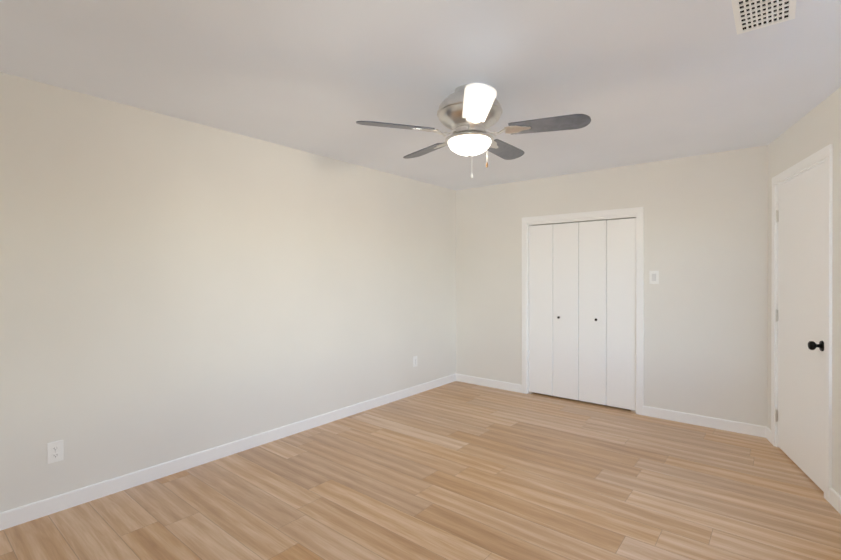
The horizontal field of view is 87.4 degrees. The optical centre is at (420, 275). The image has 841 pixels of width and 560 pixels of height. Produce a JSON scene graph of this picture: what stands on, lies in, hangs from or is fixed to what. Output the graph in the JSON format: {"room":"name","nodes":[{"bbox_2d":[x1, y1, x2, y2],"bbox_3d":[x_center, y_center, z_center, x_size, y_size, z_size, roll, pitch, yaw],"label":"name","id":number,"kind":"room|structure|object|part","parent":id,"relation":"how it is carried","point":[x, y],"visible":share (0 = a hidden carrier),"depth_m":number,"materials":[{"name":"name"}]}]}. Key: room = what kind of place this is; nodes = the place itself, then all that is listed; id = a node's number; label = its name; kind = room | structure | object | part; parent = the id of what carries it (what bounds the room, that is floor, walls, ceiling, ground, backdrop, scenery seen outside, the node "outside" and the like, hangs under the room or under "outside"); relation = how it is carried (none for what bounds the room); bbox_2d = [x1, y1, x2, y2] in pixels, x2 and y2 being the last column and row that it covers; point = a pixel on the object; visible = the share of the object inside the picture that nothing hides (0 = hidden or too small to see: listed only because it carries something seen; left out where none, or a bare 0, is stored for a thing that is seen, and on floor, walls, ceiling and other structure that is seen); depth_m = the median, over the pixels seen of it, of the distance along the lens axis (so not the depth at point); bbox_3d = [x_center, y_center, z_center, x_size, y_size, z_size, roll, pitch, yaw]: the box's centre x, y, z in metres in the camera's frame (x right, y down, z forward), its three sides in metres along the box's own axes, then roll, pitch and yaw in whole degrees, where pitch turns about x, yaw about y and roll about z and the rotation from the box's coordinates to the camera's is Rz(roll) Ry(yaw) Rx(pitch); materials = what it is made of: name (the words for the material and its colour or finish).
{"room":"empty bedroom","nodes":[
{"label":"empty bedroom","id":0,"kind":"room"},
{"bbox_2d":[0,72,455,512],"bbox_3d":[-1.169,0.129,3.755,0.120,2.440,5.240,0,0,39],"label":"wall","id":1,"kind":"structure","parent":0,"point":[172,288],"depth_m":3.07,"materials":[{"name":"beige paint"}]},
{"bbox_2d":[47,440,62,463],"bbox_3d":[-2.092,1.008,2.522,0.009,0.118,0.074,0,0,39],"label":"electrical outlet","id":2,"kind":"object","parent":1,"relation":"attached to","point":[55,451],"visible":1,"depth_m":2.52,"materials":[{"name":"white plastic"}]},
{"bbox_2d":[0,374,455,530],"bbox_3d":[-1.118,1.303,3.716,0.013,0.092,5.000,0,0,39],"label":"baseboard","id":3,"kind":"structure","parent":1,"relation":"attached to","point":[33,511],"depth_m":3.05,"materials":[{"name":"white wood"}]},
{"bbox_2d":[413,356,416,366],"bbox_3d":[-0.059,0.973,5.019,0.009,0.118,0.074,0,0,39],"label":"electrical outlet","id":4,"kind":"object","parent":1,"relation":"attached to","point":[414,361],"visible":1,"depth_m":5.01,"materials":[{"name":"white plastic"}]},
{"bbox_2d":[0,381,840,559],"bbox_3d":[0.247,1.403,2.521,4.240,0.100,5.470,0,0,39],"label":"floor","id":5,"kind":"structure","parent":0,"point":[456,470],"depth_m":2.69,"materials":[{"name":"brown wood"}]},
{"bbox_2d":[0,0,840,190],"bbox_3d":[0.247,-1.137,2.514,4.240,0.100,5.470,0,0,39],"label":"ceiling","id":6,"kind":"structure","parent":0,"point":[641,81],"depth_m":2.32,"materials":[{"name":"paint"}]},
{"bbox_2d":[356,83,590,177],"bbox_3d":[0.315,-0.815,2.623,1.270,0.545,1.225,0,0,39],"label":"ceiling fan","id":7,"kind":"object","parent":6,"relation":"hanging from","point":[469,115],"visible":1,"depth_m":2.46,"materials":[{"name":"silver metal"}]},
{"bbox_3d":[0.287,-0.749,2.579,0.250,0.078,0.250,0,0,39],"label":"lamp shade","id":8,"kind":"part","parent":7,"relation":"part of","materials":[{"name":"white glass"}]},
{"bbox_2d":[731,0,795,34],"bbox_3d":[1.383,-1.082,1.771,0.198,0.007,0.352,0,0,39],"label":"ceiling vent","id":9,"kind":"object","parent":6,"relation":"in","point":[750,15],"visible":1,"depth_m":1.81,"materials":[{"name":"white plastic"}]},
{"bbox_2d":[456,145,767,426],"bbox_3d":[1.889,0.127,4.565,3.600,2.440,0.120,0,0,39],"label":"wall","id":10,"kind":"structure","parent":0,"point":[705,344],"depth_m":4.10,"materials":[{"name":"beige paint"}]},
{"bbox_2d":[528,217,635,412],"bbox_3d":[1.684,0.381,4.690,1.139,1.930,0.060,0,0,39],"label":"closet door","id":11,"kind":"structure","parent":10,"relation":"in","point":[582,310],"depth_m":4.65,"materials":[{"name":"white wood"}]},
{"bbox_2d":[522,207,643,414],"bbox_3d":[1.689,0.338,4.696,1.277,2.017,0.102,0,0,39],"label":"trim","id":12,"kind":"structure","parent":10,"relation":"attached to","point":[637,213],"depth_m":4.49,"materials":[{"name":"white wood"}]},
{"bbox_2d":[456,374,765,437],"bbox_3d":[1.671,1.300,4.660,3.146,0.092,0.013,0,0,39],"label":"baseboard","id":13,"kind":"structure","parent":10,"relation":"attached to","point":[728,425],"depth_m":4.05,"materials":[{"name":"white wood"}]},
{"bbox_2d":[649,271,658,283],"bbox_3d":[2.228,0.013,4.202,0.080,0.125,0.014,0,0,39],"label":"rocker light switch","id":14,"kind":"object","parent":10,"relation":"attached to","point":[653,277],"visible":1,"depth_m":4.20,"materials":[{"name":"white plastic"}]},
{"bbox_2d":[768,87,840,495],"bbox_3d":[2.619,0.132,2.863,0.120,2.440,1.779,0,0,23],"label":"wall","id":15,"kind":"structure","parent":0,"point":[815,129],"depth_m":2.63,"materials":[{"name":"beige paint"}]},
{"bbox_2d":[775,162,824,491],"bbox_3d":[2.660,0.316,3.075,0.282,2.046,0.820,0,0,39],"label":"entry door","id":16,"kind":"structure","parent":15,"relation":"in","point":[799,417],"depth_m":3.03,"materials":[{"name":"white wood"}]},
{"bbox_2d":[771,144,832,501],"bbox_3d":[2.664,0.282,3.069,0.077,2.137,0.999,0,0,23],"label":"door frame","id":17,"kind":"structure","parent":15,"relation":"attached to","point":[822,155],"depth_m":2.68,"materials":[{"name":"white wood"}]},
{"bbox_3d":[1.187,0.138,0.726,0.120,2.440,3.518,0,0,39],"label":"wall","id":18,"kind":"structure","parent":0,"visible":0},
{"bbox_2d":[766,427,840,513],"bbox_3d":[1.496,1.309,1.588,0.486,0.092,5.000,0,0,39],"label":"baseboard","id":19,"kind":"structure","parent":18,"relation":"attached to","point":[834,499],"depth_m":2.58,"materials":[{"name":"white wood"}]}
]}

